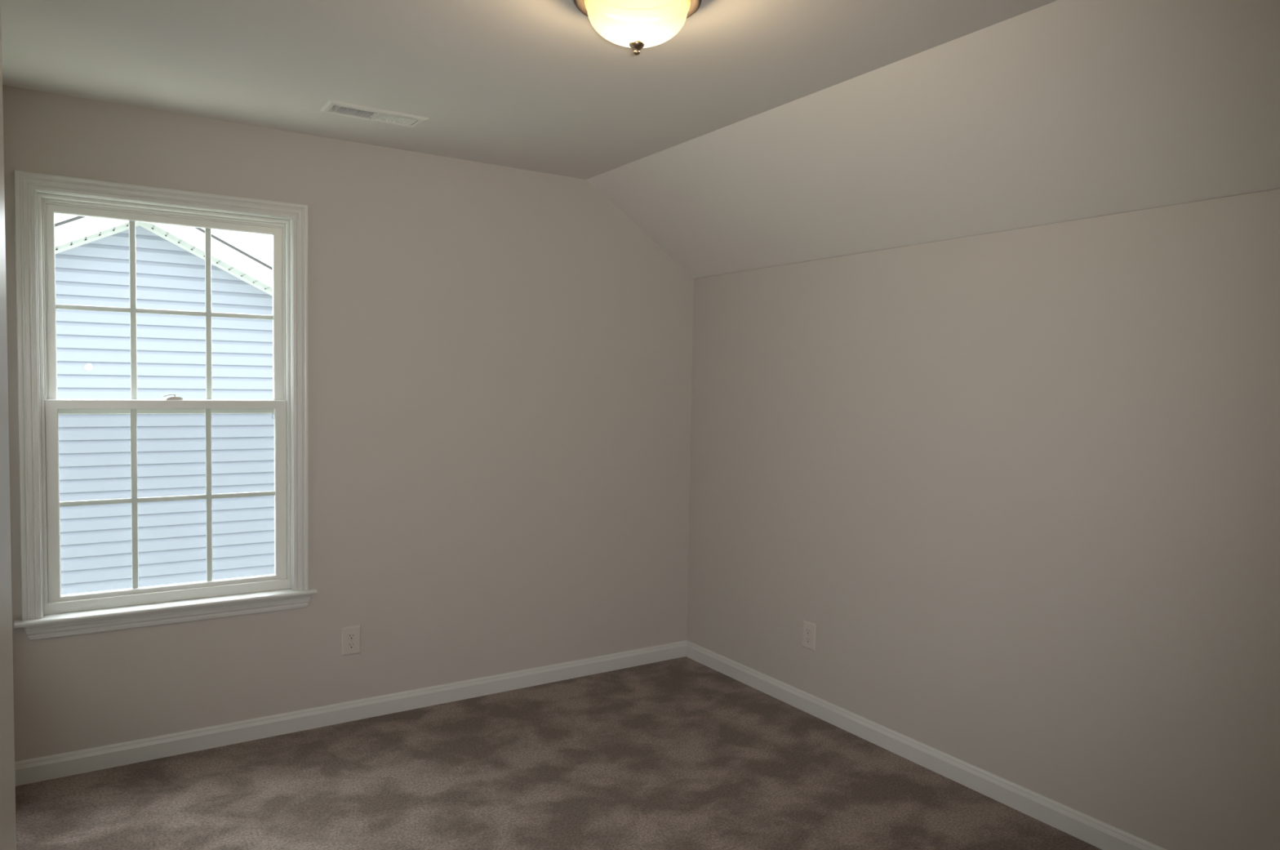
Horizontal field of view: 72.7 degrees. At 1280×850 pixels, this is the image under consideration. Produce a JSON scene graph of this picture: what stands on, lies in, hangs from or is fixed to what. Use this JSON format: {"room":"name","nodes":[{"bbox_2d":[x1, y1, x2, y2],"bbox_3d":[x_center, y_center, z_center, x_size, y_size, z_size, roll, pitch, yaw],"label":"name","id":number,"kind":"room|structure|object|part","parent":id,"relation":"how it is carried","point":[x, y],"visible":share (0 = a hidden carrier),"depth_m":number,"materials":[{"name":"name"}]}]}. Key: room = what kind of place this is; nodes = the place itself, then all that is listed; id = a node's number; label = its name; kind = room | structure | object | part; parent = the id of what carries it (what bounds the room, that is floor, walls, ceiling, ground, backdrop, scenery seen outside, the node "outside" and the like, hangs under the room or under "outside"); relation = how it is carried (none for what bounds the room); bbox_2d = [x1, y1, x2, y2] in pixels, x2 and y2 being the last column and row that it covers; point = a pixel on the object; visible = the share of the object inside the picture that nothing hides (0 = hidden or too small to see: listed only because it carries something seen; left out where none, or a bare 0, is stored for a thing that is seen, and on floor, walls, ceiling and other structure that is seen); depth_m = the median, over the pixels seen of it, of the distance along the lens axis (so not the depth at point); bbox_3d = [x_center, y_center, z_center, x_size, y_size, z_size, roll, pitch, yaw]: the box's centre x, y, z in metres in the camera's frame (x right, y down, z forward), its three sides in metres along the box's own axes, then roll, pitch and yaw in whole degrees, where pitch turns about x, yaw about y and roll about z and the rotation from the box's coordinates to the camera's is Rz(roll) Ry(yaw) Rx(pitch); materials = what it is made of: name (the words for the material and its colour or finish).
{"room":"empty bedroom","nodes":[
{"label":"empty bedroom","id":0,"kind":"room"},
{"bbox_2d":[2,84,693,761],"bbox_3d":[-1.051,0.038,3.839,3.073,2.440,0.120,-1,3,-33],"label":"wall","id":1,"kind":"structure","parent":0,"point":[500,357],"depth_m":3.83,"materials":[{"name":"grey paint"}]},
{"bbox_2d":[13,169,317,639],"bbox_3d":[-1.782,-0.064,3.329,1.012,1.642,0.164,-1,3,-33],"label":"window","id":2,"kind":"structure","parent":1,"relation":"in","point":[46,613],"depth_m":3.29,"materials":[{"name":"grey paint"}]},
{"bbox_3d":[-1.810,-0.422,3.360,0.802,0.758,0.028,-1,3,-33],"label":"sash","id":3,"kind":"part","parent":2,"relation":"part of","materials":[{"name":"white plastic"}]},
{"bbox_2d":[55,220,273,399],"bbox_3d":[-1.815,-0.435,3.363,0.741,0.681,0.006,-1,3,-33],"label":"grille","id":4,"kind":"object","parent":2,"relation":"attached to","point":[208,225],"depth_m":3.38,"materials":[{"name":"white plastic"}]},
{"bbox_3d":[-1.804,0.285,3.367,0.819,0.766,0.030,-1,3,-33],"label":"sash","id":5,"kind":"part","parent":2,"relation":"part of","materials":[{"name":"white plastic"}]},
{"bbox_2d":[59,408,275,588],"bbox_3d":[-1.808,0.279,3.369,0.736,0.687,0.006,-1,3,-33],"label":"grille","id":6,"kind":"object","parent":2,"relation":"attached to","point":[209,495],"depth_m":3.39,"materials":[{"name":"white plastic"}]},
{"bbox_2d":[14,640,686,786],"bbox_3d":[-0.984,1.218,3.872,2.953,0.083,0.014,-1,3,-33],"label":"baseboard","id":7,"kind":"structure","parent":1,"relation":"attached to","point":[95,758],"depth_m":3.63,"materials":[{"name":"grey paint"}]},
{"bbox_2d":[341,625,360,656],"bbox_3d":[-1.229,0.918,3.699,0.080,0.122,0.009,-1,3,-33],"label":"wall outlet","id":8,"kind":"object","parent":1,"relation":"attached to","point":[350,635],"visible":1,"depth_m":3.70,"materials":[{"name":"grey plastic"}]},
{"bbox_2d":[346,641,355,648],"bbox_3d":[-1.228,0.938,3.698,0.034,0.028,0.003,-1,3,-33],"label":"receptacle","id":9,"kind":"object","parent":8,"relation":"attached to","point":[350,645],"depth_m":3.70,"materials":[{"name":"grey plastic"}]},
{"bbox_2d":[346,632,355,639],"bbox_3d":[-1.227,0.899,3.696,0.034,0.028,0.003,-1,3,-33],"label":"receptacle","id":10,"kind":"object","parent":8,"relation":"attached to","point":[350,636],"depth_m":3.69,"materials":[{"name":"grey plastic"}]},
{"bbox_2d":[0,0,1057,179],"bbox_3d":[-0.104,-1.117,1.748,2.416,0.100,4.540,-1,3,-33],"label":"ceiling","id":11,"kind":"structure","parent":0,"point":[531,85],"depth_m":2.68,"materials":[{"name":"white paint"}]},
{"bbox_2d":[320,99,429,128],"bbox_3d":[-0.983,-1.170,3.223,0.362,0.050,0.148,-1,3,-33],"label":"ceiling vent","id":12,"kind":"object","parent":11,"relation":"in","point":[380,115],"visible":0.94,"depth_m":3.22,"materials":[{"name":"white metal"}]},
{"bbox_2d":[573,0,702,55],"bbox_3d":[-0.007,-1.001,2.152,0.325,0.166,0.325,-1,3,-33],"label":"ceiling lamp","id":13,"kind":"object","parent":11,"relation":"attached to","point":[636,24],"visible":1,"depth_m":2.10,"materials":[{"name":"white glass"}]},
{"bbox_2d":[15,656,1102,849],"bbox_3d":[0.179,1.390,2.080,3.193,0.050,4.540,-1,3,-33],"label":"floor","id":14,"kind":"structure","parent":0,"point":[682,753],"depth_m":3.13,"materials":[{"name":"brown carpet"}]},
{"bbox_2d":[586,0,1279,278],"bbox_3d":[1.232,-0.925,2.626,0.778,0.523,4.540,-1,3,-33],"label":"ceiling","id":15,"kind":"structure","parent":0,"point":[1057,111],"depth_m":2.68,"materials":[{"name":"white paint"}]},
{"bbox_2d":[686,188,1279,849],"bbox_3d":[1.454,0.337,2.916,0.120,2.017,4.420,-1,3,-33],"label":"wall","id":16,"kind":"structure","parent":0,"point":[1019,489],"depth_m":2.98,"materials":[{"name":"grey paint"}]},
{"bbox_2d":[802,619,816,651],"bbox_3d":[0.755,0.942,3.890,0.009,0.122,0.080,-1,3,-33],"label":"wall outlet","id":17,"kind":"object","parent":16,"relation":"attached to","point":[809,628],"visible":1,"depth_m":3.88,"materials":[{"name":"grey plastic"}]},
{"bbox_2d":[804,636,810,643],"bbox_3d":[0.752,0.962,3.889,0.003,0.028,0.034,-1,3,-33],"label":"receptacle","id":18,"kind":"object","parent":17,"relation":"attached to","point":[807,639],"depth_m":3.89,"materials":[{"name":"grey plastic"}]},
{"bbox_2d":[805,627,811,635],"bbox_3d":[0.753,0.923,3.887,0.003,0.028,0.034,-1,3,-33],"label":"receptacle","id":19,"kind":"object","parent":17,"relation":"attached to","point":[808,630],"depth_m":3.88,"materials":[{"name":"grey plastic"}]},
{"bbox_2d":[685,640,1166,849],"bbox_3d":[1.414,1.306,2.876,0.014,0.083,4.300,-1,3,-33],"label":"baseboard","id":20,"kind":"structure","parent":16,"relation":"attached to","point":[1102,835],"depth_m":3.29,"materials":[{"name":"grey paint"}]},
{"label":"outside","id":21,"kind":"structure","parent":0,"visible":0},
{"bbox_3d":[-18.112,2.714,29.378,60.000,0.040,60.000,-1,3,-33],"label":"ground","id":22,"kind":"structure","parent":21,"visible":0},
{"bbox_2d":[54,215,274,595],"bbox_3d":[-5.989,0.881,10.135,7.900,5.909,6.645,-1,3,-33],"label":"house","id":23,"kind":"structure","parent":22,"relation":"on","point":[91,254],"depth_m":7.63,"materials":[{"name":"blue plastic"}]},
{"bbox_3d":[-0.375,0.398,0.104,0.138,2.103,0.908,-1,3,-33],"label":"trim","id":24,"kind":"structure","parent":0,"visible":0},
{"bbox_2d":[0,0,16,849],"bbox_3d":[-0.686,0.386,0.827,0.051,2.023,0.766,0,3,-27],"label":"wall","id":25,"kind":"structure","parent":24,"relation":"attached to","point":[7,780],"depth_m":1.13,"materials":[{"name":"grey paint"}]}
]}

